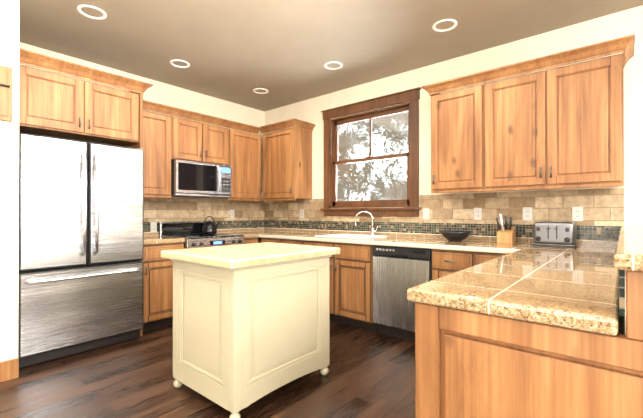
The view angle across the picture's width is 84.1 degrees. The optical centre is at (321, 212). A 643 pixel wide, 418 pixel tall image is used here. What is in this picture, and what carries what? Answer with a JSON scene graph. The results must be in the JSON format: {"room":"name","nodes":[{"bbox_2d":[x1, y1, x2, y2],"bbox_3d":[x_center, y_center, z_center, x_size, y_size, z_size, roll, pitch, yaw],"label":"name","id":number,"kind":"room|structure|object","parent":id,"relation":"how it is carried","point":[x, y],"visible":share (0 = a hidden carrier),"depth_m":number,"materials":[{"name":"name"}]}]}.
{"room":"kitchen","nodes":[
{"label":"kitchen","id":0,"kind":"room"},
{"bbox_2d":[0,0,264,361],"bbox_3d":[-2.800,-0.182,2.626,1.010,2.740,6.800,0,0,40],"label":"wall","id":1,"kind":"structure","parent":0,"point":[248,216],"depth_m":3.46,"materials":[{"name":"paint"}]},
{"bbox_2d":[0,65,11,121],"bbox_3d":[-2.349,-0.834,2.309,0.090,0.380,0.535,0,0,40],"label":"board","id":2,"kind":"object","parent":1,"relation":"attached to","point":[5,93],"visible":1,"depth_m":2.50,"materials":[{"name":"brown wood"}]},
{"bbox_2d":[0,358,18,382],"bbox_3d":[-3.393,1.111,1.128,0.017,0.140,3.757,0,0,40],"label":"baseboard","id":3,"kind":"structure","parent":1,"relation":"attached to","point":[9,369],"depth_m":2.52,"materials":[{"name":"brown wood"}]},
{"bbox_2d":[151,222,156,231],"bbox_3d":[-1.954,0.174,4.149,0.004,0.116,0.072,0,0,40],"label":"electrical outlet","id":4,"kind":"object","parent":1,"relation":"attached to","point":[153,226],"visible":1,"depth_m":4.15,"materials":[{"name":"white plastic"}]},
{"bbox_2d":[143,108,178,197],"bbox_3d":[-1.918,-0.629,3.941,0.348,0.895,0.519,0,0,40],"label":"upper cabinet","id":5,"kind":"object","parent":1,"relation":"attached to","point":[167,138],"depth_m":3.87,"materials":[{"name":"brown wood"}]},
{"bbox_2d":[179,116,230,165],"bbox_3d":[-1.554,-0.835,4.372,0.348,0.480,0.746,0,0,40],"label":"upper cabinet","id":6,"kind":"object","parent":1,"relation":"attached to","point":[198,141],"depth_m":4.27,"materials":[{"name":"brown wood"}]},
{"bbox_2d":[171,159,230,198],"bbox_3d":[-1.512,-0.388,4.334,0.456,0.407,0.738,0,0,40],"label":"microwave","id":7,"kind":"object","parent":6,"relation":"attached to","point":[192,179],"visible":0.94,"depth_m":4.17,"materials":[{"name":"silver metal"}]},
{"bbox_2d":[230,210,233,217],"bbox_3d":[-1.249,0.023,4.981,0.004,0.116,0.072,0,0,40],"label":"electrical outlet","id":8,"kind":"object","parent":1,"relation":"attached to","point":[231,213],"visible":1,"depth_m":4.98,"materials":[{"name":"white plastic"}]},
{"bbox_2d":[214,128,260,199],"bbox_3d":[-1.160,-0.625,4.834,0.348,0.895,0.610,0,0,40],"label":"upper cabinet","id":9,"kind":"object","parent":1,"relation":"attached to","point":[245,147],"depth_m":4.75,"materials":[{"name":"brown wood"}]},
{"bbox_2d":[0,321,414,417],"bbox_3d":[-0.555,1.219,0.714,6.900,0.080,7.100,0,0,40],"label":"floor","id":10,"kind":"structure","parent":0,"point":[370,374],"depth_m":2.41,"materials":[{"name":"brown wood"}]},
{"bbox_2d":[18,132,143,367],"bbox_3d":[-2.202,0.292,3.190,0.829,1.795,0.906,0,0,40],"label":"refrigerator","id":11,"kind":"object","parent":10,"relation":"on","point":[81,245],"visible":0.88,"depth_m":2.90,"materials":[{"name":"silver metal"}]},
{"bbox_2d":[19,48,152,336],"bbox_3d":[-2.231,-0.022,3.284,0.719,2.425,1.020,0,0,40],"label":"tall cabinet","id":12,"kind":"object","parent":10,"relation":"on","point":[51,104],"visible":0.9,"depth_m":3.04,"materials":[{"name":"brown wood"}]},
{"bbox_2d":[143,243,183,331],"bbox_3d":[-1.816,0.758,3.800,0.646,0.870,0.446,0,0,40],"label":"base cabinet","id":13,"kind":"object","parent":10,"relation":"on","point":[158,291],"visible":0.5,"depth_m":3.58,"materials":[{"name":"brown wood"}]},
{"bbox_2d":[159,221,243,248],"bbox_3d":[-1.404,0.657,4.238,0.697,1.075,0.742,0,0,40],"label":"range","id":14,"kind":"object","parent":10,"relation":"on","point":[192,234],"visible":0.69,"depth_m":4.19,"materials":[{"name":"silver metal"}]},
{"bbox_2d":[202,216,219,233],"bbox_3d":[-1.396,0.159,4.519,0.184,0.227,0.240,0,0,40],"label":"kettle","id":15,"kind":"object","parent":14,"relation":"on","point":[209,227],"visible":1,"depth_m":4.44,"materials":[{"name":"black metal"}]},
{"bbox_2d":[161,242,339,417],"bbox_3d":[-0.474,0.724,2.511,0.800,0.927,0.960,0,0,40],"label":"kitchen island","id":16,"kind":"object","parent":10,"relation":"on","point":[251,323],"visible":1,"depth_m":2.21,"materials":[{"name":"beige wood"}]},
{"bbox_2d":[244,238,257,243],"bbox_3d":[-1.104,0.761,4.639,0.646,0.870,0.248,0,0,40],"label":"base cabinet","id":17,"kind":"object","parent":10,"relation":"on","point":[250,240],"visible":0.08,"depth_m":4.45,"materials":[{"name":"brown wood"}]},
{"bbox_2d":[261,238,303,244],"bbox_3d":[-0.309,0.761,4.517,0.736,0.870,0.646,0,0,40],"label":"base cabinet","id":18,"kind":"object","parent":10,"relation":"on","point":[286,241],"visible":0.04,"depth_m":4.28,"materials":[{"name":"brown"}]},
{"bbox_2d":[304,241,377,331],"bbox_3d":[0.324,0.758,3.982,0.914,0.870,0.643,0,0,40],"label":"base cabinet","id":19,"kind":"object","parent":10,"relation":"on","point":[351,284],"visible":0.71,"depth_m":3.63,"materials":[{"name":"brown wood"}]},
{"bbox_2d":[372,245,431,341],"bbox_3d":[0.906,0.757,3.497,0.594,0.869,0.610,0,0,40],"label":"dishwasher","id":20,"kind":"object","parent":10,"relation":"on","point":[398,272],"visible":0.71,"depth_m":3.30,"materials":[{"name":"silver metal"}]},
{"bbox_2d":[432,249,505,279],"bbox_3d":[1.403,0.754,3.065,0.714,0.870,0.646,0,0,40],"label":"base cabinet","id":21,"kind":"object","parent":10,"relation":"on","point":[446,262],"visible":0.17,"depth_m":2.95,"materials":[{"name":"brown wood"}]},
{"bbox_2d":[415,270,642,417],"bbox_3d":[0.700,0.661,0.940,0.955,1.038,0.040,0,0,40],"label":"base cabinet","id":22,"kind":"object","parent":10,"relation":"on","point":[469,364],"visible":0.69,"depth_m":1.02,"materials":[{"name":"brown wood"}]},
{"bbox_3d":[1.101,0.749,1.767,0.551,0.870,1.735,0,0,40],"label":"base cabinet","id":23,"kind":"object","parent":10,"relation":"on","visible":0},
{"bbox_2d":[144,236,184,244],"bbox_3d":[-1.819,0.298,3.805,0.628,0.046,0.446,0,0,40],"label":"countertop","id":24,"kind":"structure","parent":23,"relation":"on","point":[148,240],"depth_m":3.66,"materials":[{"name":"stone"}]},
{"bbox_2d":[225,231,259,238],"bbox_3d":[-1.112,0.301,4.639,0.628,0.046,0.233,0,0,40],"label":"countertop","id":25,"kind":"structure","parent":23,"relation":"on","point":[251,234],"depth_m":4.66,"materials":[{"name":"stone"}]},
{"bbox_2d":[260,231,615,252],"bbox_3d":[0.511,0.298,3.828,4.153,0.046,0.631,0,0,40],"label":"countertop","id":26,"kind":"structure","parent":23,"relation":"on","point":[424,243],"depth_m":3.28,"materials":[{"name":"stone"}]},
{"bbox_2d":[315,234,386,238],"bbox_3d":[0.338,0.369,4.003,0.666,0.213,0.511,0,0,40],"label":"sink","id":27,"kind":"object","parent":26,"relation":"in","point":[356,236],"visible":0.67,"depth_m":4.04,"materials":[{"name":"white ceramic"}]},
{"bbox_2d":[355,211,377,234],"bbox_3d":[0.522,0.123,4.117,0.272,0.279,0.113,0,0,40],"label":"faucet","id":28,"kind":"object","parent":26,"relation":"on","point":[372,230],"visible":1,"depth_m":4.10,"materials":[{"name":"silver metal"}]},
{"bbox_2d":[440,230,471,240],"bbox_3d":[1.271,0.226,3.380,0.284,0.092,0.284,0,0,40],"label":"bowl","id":29,"kind":"object","parent":26,"relation":"on","point":[451,235],"visible":1,"depth_m":3.30,"materials":[{"name":"black ceramic"}]},
{"bbox_2d":[496,214,515,243],"bbox_3d":[1.606,0.143,3.110,0.129,0.256,0.147,0,0,40],"label":"knife block","id":30,"kind":"object","parent":26,"relation":"on","point":[506,233],"visible":1,"depth_m":3.08,"materials":[{"name":"brown wood"}]},
{"bbox_2d":[532,221,576,247],"bbox_3d":[1.865,0.173,2.852,0.280,0.193,0.253,0,0,40],"label":"toaster","id":31,"kind":"object","parent":26,"relation":"on","point":[554,234],"visible":1,"depth_m":2.77,"materials":[{"name":"silver metal"}]},
{"bbox_2d":[407,247,618,335],"bbox_3d":[1.091,0.289,1.741,0.567,0.046,1.800,0,0,40],"label":"countertop","id":32,"kind":"structure","parent":23,"relation":"on","point":[576,287],"depth_m":1.23,"materials":[{"name":"stone"}]},
{"bbox_2d":[19,0,642,111],"bbox_3d":[-0.555,-1.611,0.727,6.900,0.100,7.100,0,0,40],"label":"ceiling","id":33,"kind":"structure","parent":0,"point":[282,52],"depth_m":3.12,"materials":[{"name":"paint"}]},
{"bbox_2d":[77,5,106,19],"bbox_3d":[-1.778,-1.589,2.762,0.196,0.095,0.196,0,0,40],"label":"recessed light","id":34,"kind":"object","parent":33,"relation":"in","point":[79,7],"visible":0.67,"depth_m":2.75,"materials":[{"name":"white"}]},
{"bbox_2d":[170,60,189,67],"bbox_3d":[-1.473,-1.585,3.709,0.196,0.095,0.196,0,0,40],"label":"recessed light","id":35,"kind":"object","parent":33,"relation":"in","point":[187,66],"visible":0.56,"depth_m":3.71,"materials":[{"name":"white"}]},
{"bbox_2d":[253,88,267,93],"bbox_3d":[-0.774,-1.582,4.532,0.196,0.095,0.196,0,0,40],"label":"recessed light","id":36,"kind":"object","parent":33,"relation":"in","point":[254,91],"visible":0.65,"depth_m":4.53,"materials":[{"name":"white"}]},
{"bbox_2d":[324,61,342,69],"bbox_3d":[0.127,-1.585,3.755,0.196,0.095,0.196,0,0,40],"label":"recessed light","id":37,"kind":"object","parent":33,"relation":"in","point":[341,65],"visible":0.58,"depth_m":3.75,"materials":[{"name":"white"}]},
{"bbox_2d":[432,19,456,31],"bbox_3d":[1.022,-1.589,2.956,0.196,0.095,0.196,0,0,40],"label":"recessed light","id":38,"kind":"object","parent":33,"relation":"in","point":[445,30],"visible":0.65,"depth_m":2.95,"materials":[{"name":"white"}]},
{"bbox_2d":[264,5,642,333],"bbox_3d":[1.687,-0.179,3.362,6.900,2.740,0.172,0,0,40],"label":"wall","id":39,"kind":"structure","parent":0,"point":[608,212],"depth_m":3.35,"materials":[{"name":"paint"}]},
{"bbox_2d":[260,118,315,200],"bbox_3d":[-0.473,-0.664,4.842,0.686,1.022,0.412,0,0,40],"label":"upper cabinet","id":40,"kind":"object","parent":39,"relation":"attached to","point":[287,164],"visible":1,"depth_m":4.71,"materials":[{"name":"brown wood"}]},
{"bbox_2d":[300,210,303,217],"bbox_3d":[-0.270,0.022,4.919,0.072,0.116,0.004,0,0,40],"label":"electrical outlet","id":41,"kind":"object","parent":39,"relation":"attached to","point":[301,213],"visible":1,"depth_m":4.92,"materials":[{"name":"white plastic"}]},
{"bbox_2d":[320,87,420,216],"bbox_3d":[0.568,-0.639,4.278,1.380,1.377,0.185,0,0,40],"label":"window","id":42,"kind":"structure","parent":39,"relation":"in","point":[408,206],"depth_m":4.22,"materials":[{"name":"brown wood"}]},
{"bbox_2d":[423,208,428,218],"bbox_3d":[1.102,0.017,3.753,0.072,0.116,0.007,0,0,40],"label":"electrical outlet","id":43,"kind":"object","parent":39,"relation":"attached to","point":[425,213],"visible":1,"depth_m":3.75,"materials":[{"name":"white plastic"}]},
{"bbox_2d":[429,70,496,192],"bbox_3d":[1.352,-0.698,3.332,0.550,0.987,0.348,0,0,40],"label":"upper cabinet","id":44,"kind":"object","parent":39,"relation":"attached to","point":[462,119],"depth_m":3.18,"materials":[{"name":"brown wood"}]},
{"bbox_2d":[474,208,481,219],"bbox_3d":[1.499,0.016,3.418,0.072,0.116,0.004,0,0,40],"label":"electrical outlet","id":45,"kind":"object","parent":39,"relation":"attached to","point":[477,213],"visible":1,"depth_m":3.42,"materials":[{"name":"white plastic"}]},
{"bbox_2d":[523,207,531,219],"bbox_3d":[1.819,0.015,3.146,0.072,0.116,0.004,0,0,40],"label":"electrical outlet","id":46,"kind":"object","parent":39,"relation":"attached to","point":[527,213],"visible":1,"depth_m":3.15,"materials":[{"name":"white plastic"}]},
{"bbox_2d":[493,38,624,189],"bbox_3d":[1.831,-0.700,2.925,0.992,0.987,0.348,0,0,40],"label":"upper cabinet","id":47,"kind":"object","parent":39,"relation":"attached to","point":[559,127],"depth_m":2.71,"materials":[{"name":"brown wood"}]},
{"bbox_2d":[572,207,582,220],"bbox_3d":[2.094,0.014,2.913,0.072,0.116,0.004,0,0,40],"label":"electrical outlet","id":48,"kind":"object","parent":39,"relation":"attached to","point":[577,213],"visible":1,"depth_m":2.91,"materials":[{"name":"white plastic"}]},
{"bbox_2d":[619,270,625,334],"bbox_3d":[1.602,0.665,1.776,0.161,1.038,2.394,0,0,40],"label":"backsplash","id":49,"kind":"structure","parent":0,"point":[622,292],"depth_m":0.91,"materials":[{"name":"tile"}]},
{"bbox_2d":[613,226,642,271],"bbox_3d":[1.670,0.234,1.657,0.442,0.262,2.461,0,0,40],"label":"countertop","id":50,"kind":"structure","parent":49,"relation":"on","point":[628,254],"depth_m":0.95,"materials":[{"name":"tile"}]},
{"label":"outside","id":51,"kind":"structure","parent":0,"visible":0},
{"bbox_2d":[337,112,407,200],"bbox_3d":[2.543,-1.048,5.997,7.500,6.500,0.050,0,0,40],"label":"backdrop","id":52,"kind":"structure","parent":51,"point":[383,171],"depth_m":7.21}
]}

